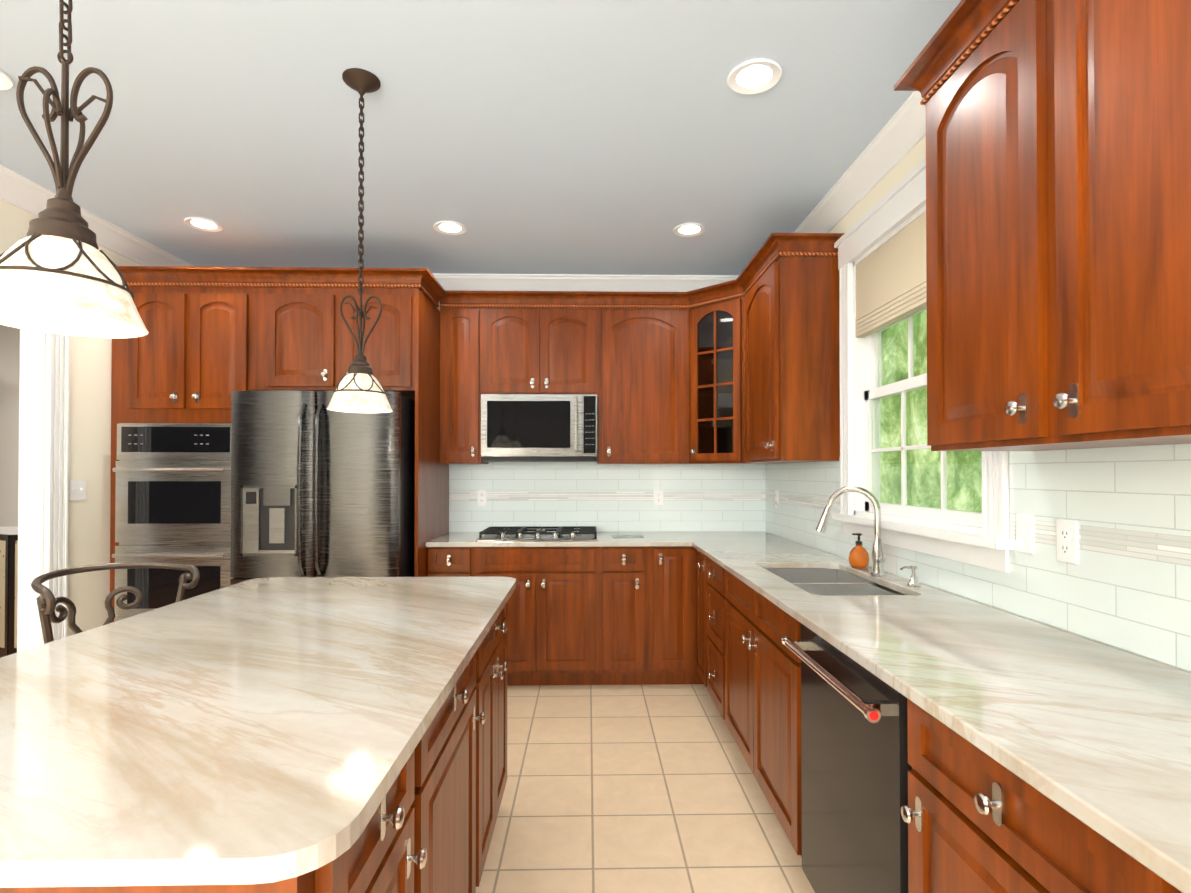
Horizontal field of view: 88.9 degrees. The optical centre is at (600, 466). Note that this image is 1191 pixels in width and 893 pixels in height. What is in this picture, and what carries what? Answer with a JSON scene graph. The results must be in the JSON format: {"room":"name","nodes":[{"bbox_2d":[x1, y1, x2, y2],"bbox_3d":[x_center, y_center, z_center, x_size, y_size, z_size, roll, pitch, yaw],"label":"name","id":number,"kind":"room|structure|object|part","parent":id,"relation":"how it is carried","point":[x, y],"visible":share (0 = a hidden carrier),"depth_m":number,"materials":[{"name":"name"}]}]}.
{"room":"kitchen","nodes":[
{"label":"kitchen","id":0,"kind":"room"},
{"bbox_2d":[0,325,19,526],"bbox_3d":[-5.255,0.014,4.652,4.550,2.740,0.120,0,-1,-1],"label":"wall","id":1,"kind":"structure","parent":0,"point":[9,399],"depth_m":4.61,"materials":[{"name":"grey paint"}]},
{"bbox_2d":[0,527,17,534],"bbox_3d":[-5.254,0.918,4.568,4.548,0.930,0.029,0,-1,-1],"label":"trim","id":2,"kind":"structure","parent":1,"relation":"attached to","point":[9,530],"depth_m":4.58,"materials":[{"name":"white"}]},
{"bbox_2d":[0,199,142,644],"bbox_3d":[-2.834,-0.027,0.501,0.120,2.740,7.620,0,-1,-1],"label":"wall","id":3,"kind":"structure","parent":0,"point":[90,366],"depth_m":3.36,"materials":[{"name":"beige paint"}]},
{"bbox_2d":[17,329,69,651],"bbox_3d":[-2.849,0.198,2.259,0.166,2.325,1.940,0,-1,-1],"label":"door frame","id":4,"kind":"structure","parent":3,"relation":"attached to","point":[34,399],"depth_m":3.08,"materials":[{"name":"white"}]},
{"bbox_2d":[68,479,86,500],"bbox_3d":[-2.822,0.125,3.281,0.017,0.114,0.116,0,-1,-1],"label":"double light switch","id":5,"kind":"object","parent":3,"relation":"attached to","point":[77,490],"visible":0.9,"depth_m":3.28,"materials":[{"name":"white plastic"}]},
{"bbox_2d":[0,165,194,266],"bbox_3d":[-2.730,-1.340,0.516,0.090,0.115,7.620,0,-1,-1],"label":"crown molding","id":6,"kind":"structure","parent":3,"relation":"attached to","point":[17,190],"depth_m":3.37,"materials":[{"name":"white paint"}]},
{"bbox_2d":[0,0,960,274],"bbox_3d":[-3.041,-1.429,1.301,8.840,0.080,9.200,0,-1,-1],"label":"ceiling","id":7,"kind":"structure","parent":0,"point":[580,136],"depth_m":2.43,"materials":[{"name":"grey paint"}]},
{"bbox_2d":[0,70,13,89],"bbox_3d":[-2.177,-1.376,2.118,0.190,0.009,0.190,0,-1,-1],"label":"recessed light","id":8,"kind":"object","parent":7,"relation":"in","point":[6,82],"visible":1,"depth_m":2.17,"materials":[{"name":"white plastic"}]},
{"bbox_2d":[0,0,148,338],"bbox_3d":[-0.854,-0.810,0.970,0.218,1.164,0.218,0,-1,-1],"label":"pendant light","id":9,"kind":"object","parent":7,"relation":"hanging from","point":[60,274],"visible":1,"depth_m":0.95,"materials":[{"name":"white glass"}]},
{"bbox_2d":[184,217,223,231],"bbox_3d":[-2.234,-1.363,3.417,0.190,0.009,0.190,0,-1,-1],"label":"recessed light","id":10,"kind":"object","parent":7,"relation":"in","point":[203,224],"visible":0.98,"depth_m":3.42,"materials":[{"name":"white plastic"}]},
{"bbox_2d":[327,68,392,412],"bbox_3d":[-0.853,-0.791,2.160,0.218,1.179,0.218,0,-1,-1],"label":"pendant light","id":11,"kind":"object","parent":7,"relation":"hanging from","point":[359,387],"visible":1,"depth_m":2.14,"materials":[{"name":"white glass"}]},
{"bbox_2d":[433,221,466,234],"bbox_3d":[-0.859,-1.362,3.466,0.190,0.009,0.190,0,-1,-1],"label":"recessed light","id":12,"kind":"object","parent":7,"relation":"in","point":[450,227],"visible":0.98,"depth_m":3.46,"materials":[{"name":"white plastic"}]},
{"bbox_2d":[673,223,705,236],"bbox_3d":[0.510,-1.362,3.494,0.190,0.009,0.190,0,-1,-1],"label":"recessed light","id":13,"kind":"object","parent":7,"relation":"in","point":[689,229],"visible":0.96,"depth_m":3.49,"materials":[{"name":"white"}]},
{"bbox_2d":[727,58,781,93],"bbox_3d":[0.543,-1.376,2.144,0.190,0.009,0.190,0,-1,-1],"label":"recessed light","id":14,"kind":"object","parent":7,"relation":"in","point":[756,76],"visible":1,"depth_m":2.14,"materials":[{"name":"white plastic"}]},
{"bbox_2d":[436,296,765,531],"bbox_3d":[-0.829,0.012,4.413,4.290,2.740,0.120,0,-1,-1],"label":"wall","id":15,"kind":"structure","parent":0,"point":[438,308],"depth_m":4.37,"materials":[{"name":"beige paint"}]},
{"bbox_2d":[440,308,491,463],"bbox_3d":[-0.902,-0.541,4.191,0.347,1.040,0.326,0,-1,-1],"label":"upper cabinet","id":16,"kind":"object","parent":15,"relation":"attached to","point":[465,333],"depth_m":4.03,"materials":[{"name":"brown wood"}]},
{"bbox_2d":[492,308,599,395],"bbox_3d":[-0.409,-0.766,4.204,0.779,0.590,0.326,0,-1,-1],"label":"upper cabinet","id":17,"kind":"object","parent":15,"relation":"attached to","point":[535,350],"depth_m":4.04,"materials":[{"name":"brown wood"}]},
{"bbox_2d":[481,394,596,461],"bbox_3d":[-0.404,-0.253,4.118,0.752,0.433,0.461,0,-1,-1],"label":"over-the-range microwave","id":18,"kind":"object","parent":17,"relation":"attached to","point":[538,427],"visible":0.98,"depth_m":3.94,"materials":[{"name":"silver metal"}]},
{"bbox_2d":[439,233,844,308],"bbox_3d":[0.074,-1.115,3.545,2.274,0.095,1.065,0,-1,-1],"label":"crown molding","id":19,"kind":"structure","parent":17,"relation":"attached to","point":[774,247],"depth_m":4.01,"materials":[{"name":"brown wood"}]},
{"bbox_2d":[432,273,738,291],"bbox_3d":[-0.827,-1.302,4.321,3.870,0.115,0.090,0,-1,-1],"label":"crown molding","id":20,"kind":"structure","parent":15,"relation":"attached to","point":[449,282],"depth_m":4.32,"materials":[{"name":"white"}]},
{"bbox_2d":[449,461,764,531],"bbox_3d":[0.018,0.214,4.364,2.342,0.505,0.008,0,-1,-1],"label":"backsplash","id":21,"kind":"structure","parent":15,"relation":"attached to","point":[697,497],"depth_m":4.36,"materials":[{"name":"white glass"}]},
{"bbox_2d":[477,490,486,505],"bbox_3d":[-0.849,0.221,4.337,0.070,0.114,0.009,0,-1,-1],"label":"electrical outlet","id":22,"kind":"object","parent":21,"relation":"attached to","point":[481,497],"visible":1,"depth_m":4.33,"materials":[{"name":"white plastic"}]},
{"bbox_2d":[654,490,663,505],"bbox_3d":[0.417,0.221,4.363,0.070,0.114,0.009,0,-1,-1],"label":"electrical outlet","id":23,"kind":"object","parent":21,"relation":"attached to","point":[658,497],"visible":1,"depth_m":4.36,"materials":[{"name":"white plastic"}]},
{"bbox_2d":[597,309,688,463],"bbox_3d":[0.249,-0.540,4.215,0.681,1.040,0.326,0,-1,-1],"label":"upper cabinet","id":24,"kind":"object","parent":15,"relation":"attached to","point":[629,368],"depth_m":4.06,"materials":[{"name":"brown wood"}]},
{"bbox_2d":[689,297,780,463],"bbox_3d":[0.893,-0.542,4.087,0.614,1.040,0.607,0,-1,-1],"label":"upper cabinet","id":25,"kind":"object","parent":15,"relation":"attached to","point":[716,383],"visible":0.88,"depth_m":3.91,"materials":[{"name":"brown wood"}]},
{"bbox_2d":[476,684,814,892],"bbox_3d":[-0.751,1.369,0.590,4.290,0.050,7.740,0,-1,-1],"label":"floor","id":26,"kind":"structure","parent":0,"point":[632,788],"depth_m":2.46,"materials":[{"name":"beige tile"}]},
{"bbox_2d":[31,562,199,643],"bbox_3d":[-1.760,0.872,2.264,0.557,0.980,0.557,0,-1,-1],"label":"barstool","id":27,"kind":"object","parent":26,"relation":"on","point":[47,601],"visible":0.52,"depth_m":2.36,"materials":[{"name":"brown metal"}]},
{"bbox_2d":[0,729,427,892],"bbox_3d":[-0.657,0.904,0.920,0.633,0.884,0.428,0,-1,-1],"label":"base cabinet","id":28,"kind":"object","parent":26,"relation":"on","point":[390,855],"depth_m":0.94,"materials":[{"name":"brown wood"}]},
{"bbox_2d":[0,577,515,887],"bbox_3d":[-0.846,0.453,1.562,1.060,0.029,1.810,0,-1,-1],"label":"countertop","id":29,"kind":"structure","parent":28,"relation":"on","point":[263,730],"depth_m":1.02,"materials":[{"name":"white stone"}]},
{"bbox_2d":[110,266,448,622],"bbox_3d":[-1.923,0.119,3.862,1.836,2.515,0.930,0,-1,-1],"label":"tall cabinet","id":30,"kind":"object","parent":26,"relation":"on","point":[208,344],"depth_m":3.51,"materials":[{"name":"brown wood"}]},
{"bbox_3d":[-2.417,0.361,3.439,0.669,1.222,0.110,0,-1,-1],"label":"double wall oven","id":31,"kind":"part","parent":30,"relation":"part of","materials":[{"name":"silver metal"}]},
{"bbox_2d":[230,391,414,584],"bbox_3d":[-1.583,0.481,3.738,0.915,1.787,0.988,0,-1,-1],"label":"refrigerator","id":32,"kind":"object","parent":26,"relation":"on","point":[318,489],"visible":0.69,"depth_m":3.32,"materials":[{"name":"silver metal"}]},
{"bbox_2d":[427,547,474,576],"bbox_3d":[-0.929,0.935,4.029,0.288,0.884,0.621,0,-1,-1],"label":"base cabinet","id":33,"kind":"object","parent":26,"relation":"on","point":[442,561],"depth_m":3.72,"materials":[{"name":"brown wood"}]},
{"bbox_2d":[428,640,483,892],"bbox_3d":[-0.667,0.910,1.443,0.633,0.884,0.617,0,-1,-1],"label":"base cabinet","id":34,"kind":"object","parent":26,"relation":"on","point":[429,827],"depth_m":1.51,"materials":[{"name":"brown wood"}]},
{"bbox_2d":[484,602,507,864],"bbox_3d":[-0.681,0.916,2.099,0.633,0.884,0.695,0,-1,-1],"label":"base cabinet","id":35,"kind":"object","parent":26,"relation":"on","point":[495,641],"depth_m":2.08,"materials":[{"name":"brown wood"}]},
{"bbox_2d":[475,547,602,685],"bbox_3d":[-0.402,0.935,4.040,0.767,0.884,0.621,0,-1,-1],"label":"base cabinet","id":36,"kind":"object","parent":26,"relation":"on","point":[601,615],"depth_m":3.74,"materials":[{"name":"brown wood"}]},
{"bbox_2d":[426,532,689,546],"bbox_3d":[-0.263,0.477,4.028,1.620,0.029,0.645,0,-1,-1],"label":"countertop","id":37,"kind":"structure","parent":36,"relation":"on","point":[451,539],"depth_m":3.74,"materials":[{"name":"white stone"}]},
{"bbox_2d":[476,526,597,540],"bbox_3d":[-0.401,0.439,4.020,0.760,0.047,0.505,0,-1,-1],"label":"gas cooktop","id":38,"kind":"object","parent":37,"relation":"in","point":[563,533],"visible":1,"depth_m":3.90,"materials":[{"name":"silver metal"}]},
{"bbox_2d":[612,534,642,537],"bbox_3d":[0.179,0.460,4.049,0.210,0.005,0.160,0,-1,-1],"label":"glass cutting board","id":39,"kind":"object","parent":37,"relation":"on","point":[614,536],"visible":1,"depth_m":4.09,"materials":[{"name":"clear glass"}]},
{"bbox_2d":[603,546,694,684],"bbox_3d":[0.271,0.936,4.054,0.580,0.884,0.621,0,-1,-1],"label":"base cabinet","id":40,"kind":"object","parent":26,"relation":"on","point":[649,592],"depth_m":3.75,"materials":[{"name":"brown wood"}]},
{"bbox_2d":[695,549,703,683],"bbox_3d":[0.853,0.936,4.065,0.695,0.884,0.621,0,-1,-1],"label":"base cabinet","id":41,"kind":"object","parent":26,"relation":"on","point":[698,680],"depth_m":3.77,"materials":[{"name":"brown wood"}]},
{"bbox_2d":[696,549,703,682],"bbox_3d":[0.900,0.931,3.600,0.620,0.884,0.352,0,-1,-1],"label":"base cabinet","id":42,"kind":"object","parent":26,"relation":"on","point":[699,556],"depth_m":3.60,"materials":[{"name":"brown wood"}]},
{"bbox_2d":[710,532,781,539],"bbox_3d":[0.907,0.478,4.054,0.360,0.029,0.641,0,-1,-1],"label":"countertop","id":43,"kind":"structure","parent":42,"relation":"on","point":[717,535],"depth_m":4.04,"materials":[{"name":"white stone"}]},
{"bbox_2d":[704,555,796,719],"bbox_3d":[0.908,0.927,3.164,0.620,0.884,0.519,0,-1,-1],"label":"base cabinet","id":44,"kind":"object","parent":26,"relation":"on","point":[726,598],"depth_m":3.05,"materials":[{"name":"brown wood"}]},
{"bbox_2d":[724,621,801,856],"bbox_3d":[0.923,1.052,2.450,0.620,0.620,1.050,0,-1,-1],"label":"base cabinet","id":45,"kind":"object","parent":26,"relation":"on","point":[762,676],"depth_m":2.23,"materials":[{"name":"brown wood"}]},
{"bbox_2d":[781,624,911,892],"bbox_3d":[0.895,0.915,1.598,0.658,0.878,0.604,0,-1,-1],"label":"stainless steel dishwasher","id":46,"kind":"object","parent":26,"relation":"on","point":[855,766],"visible":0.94,"depth_m":1.53,"materials":[{"name":"black"}]},
{"bbox_2d":[901,698,1095,892],"bbox_3d":[0.954,0.905,0.955,0.620,0.884,0.674,0,-1,-1],"label":"base cabinet","id":47,"kind":"object","parent":26,"relation":"on","point":[976,819],"depth_m":1.03,"materials":[{"name":"brown wood"}]},
{"bbox_2d":[1096,832,1181,892],"bbox_3d":[0.966,0.898,0.324,0.620,0.884,0.872,0,-1,-1],"label":"base cabinet","id":48,"kind":"object","parent":26,"relation":"on","point":[1117,871],"depth_m":0.76,"materials":[{"name":"brown wood"}]},
{"bbox_2d":[682,532,1190,892],"bbox_3d":[0.937,0.446,0.869,0.645,0.029,7.011,0,-1,-1],"label":"countertop","id":49,"kind":"structure","parent":48,"relation":"on","point":[1094,736],"depth_m":1.19,"materials":[{"name":"white stone"}]},
{"bbox_2d":[764,568,895,595],"bbox_3d":[0.926,0.588,2.482,0.410,0.222,0.790,0,-1,-1],"label":"double-bowl sink","id":50,"kind":"object","parent":49,"relation":"in","point":[827,581],"visible":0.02,"depth_m":2.70,"materials":[{"name":"silver metal"}]},
{"bbox_2d":[816,486,885,576],"bbox_3d":[1.046,0.264,2.527,0.246,0.367,0.192,0,-1,-1],"label":"gooseneck faucet","id":51,"kind":"object","parent":49,"relation":"on","point":[878,559],"visible":1,"depth_m":2.50,"materials":[{"name":"silver metal"}]},
{"bbox_2d":[849,533,869,567],"bbox_3d":[1.161,0.373,2.729,0.088,0.150,0.088,0,-1,-1],"label":"soap bottle","id":52,"kind":"object","parent":49,"relation":"on","point":[858,555],"visible":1,"depth_m":2.70,"materials":[{"name":"orange plastic"}]},
{"bbox_2d":[900,566,920,586],"bbox_3d":[1.156,0.407,2.269,0.076,0.075,0.048,0,-1,-1],"label":"soap dispenser pump","id":53,"kind":"object","parent":49,"relation":"on","point":[913,581],"visible":1,"depth_m":2.26,"materials":[{"name":"silver metal"}]},
{"bbox_2d":[768,136,1190,672],"bbox_3d":[1.335,-0.026,0.586,0.120,2.740,7.620,0,-1,-1],"label":"wall","id":54,"kind":"structure","parent":0,"point":[909,162],"depth_m":2.61,"materials":[{"name":"beige paint"}]},
{"bbox_2d":[745,257,839,462],"bbox_3d":[1.034,-0.548,3.439,0.360,1.040,0.690,0,-1,-1],"label":"upper cabinet","id":55,"kind":"object","parent":54,"relation":"attached to","point":[792,379],"visible":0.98,"depth_m":3.10,"materials":[{"name":"brown wood"}]},
{"bbox_2d":[793,91,925,232],"bbox_3d":[1.230,-1.339,0.597,0.090,0.115,7.620,0,-1,-1],"label":"crown molding","id":56,"kind":"structure","parent":54,"relation":"attached to","point":[898,138],"depth_m":2.65,"materials":[{"name":"white paint"}]},
{"bbox_2d":[832,158,1012,571],"bbox_3d":[1.267,-0.406,2.449,0.180,1.465,1.240,0,-1,-1],"label":"double-hung window","id":57,"kind":"structure","parent":54,"relation":"in","point":[882,285],"depth_m":2.59,"materials":[{"name":"white"}]},
{"bbox_2d":[765,444,1190,671],"bbox_3d":[1.260,0.181,1.079,0.008,0.505,6.612,0,-1,-1],"label":"backsplash","id":58,"kind":"structure","parent":54,"relation":"attached to","point":[1124,583],"depth_m":1.56,"materials":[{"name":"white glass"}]},
{"bbox_2d":[775,491,778,507],"bbox_3d":[1.190,0.219,4.112,0.009,0.114,0.070,0,-1,-1],"label":"outlet","id":59,"kind":"object","parent":58,"relation":"attached to","point":[776,499],"visible":0.96,"depth_m":4.08,"materials":[{"name":"white plastic"}]},
{"bbox_2d":[1016,514,1034,554],"bbox_3d":[1.233,0.195,1.772,0.017,0.114,0.070,0,-1,-1],"label":"light switch","id":60,"kind":"object","parent":58,"relation":"attached to","point":[1025,533],"visible":1,"depth_m":1.77,"materials":[{"name":"white plastic"}]},
{"bbox_2d":[1056,519,1078,564],"bbox_3d":[1.241,0.199,1.617,0.009,0.114,0.070,0,-1,-1],"label":"electrical outlet","id":61,"kind":"object","parent":58,"relation":"attached to","point":[1067,538],"visible":1,"depth_m":1.61,"materials":[{"name":"white plastic"}]},
{"bbox_2d":[914,0,1190,450],"bbox_3d":[1.095,-0.597,1.274,0.325,1.096,0.947,0,-1,-1],"label":"upper cabinet","id":62,"kind":"object","parent":54,"relation":"attached to","point":[1058,207],"depth_m":1.24,"materials":[{"name":"brown wood"}]},
{"bbox_3d":[-5.186,1.375,1.229,4.549,0.050,9.200,0,-1,-1],"label":"floor","id":63,"kind":"structure","parent":0,"visible":0},
{"bbox_2d":[0,534,17,657],"bbox_3d":[-3.677,0.919,4.158,1.216,0.920,0.156,0,-1,-1],"label":"folding screen","id":64,"kind":"object","parent":63,"relation":"on","point":[8,585],"visible":0.08,"depth_m":4.08,"materials":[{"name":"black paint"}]},
{"label":"outside","id":65,"kind":"structure","parent":0,"visible":0},
{"bbox_2d":[880,309,981,512],"bbox_3d":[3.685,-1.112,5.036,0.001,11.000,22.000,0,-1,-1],"label":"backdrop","id":66,"kind":"structure","parent":65,"point":[912,493],"depth_m":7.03,"materials":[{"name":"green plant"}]}
]}

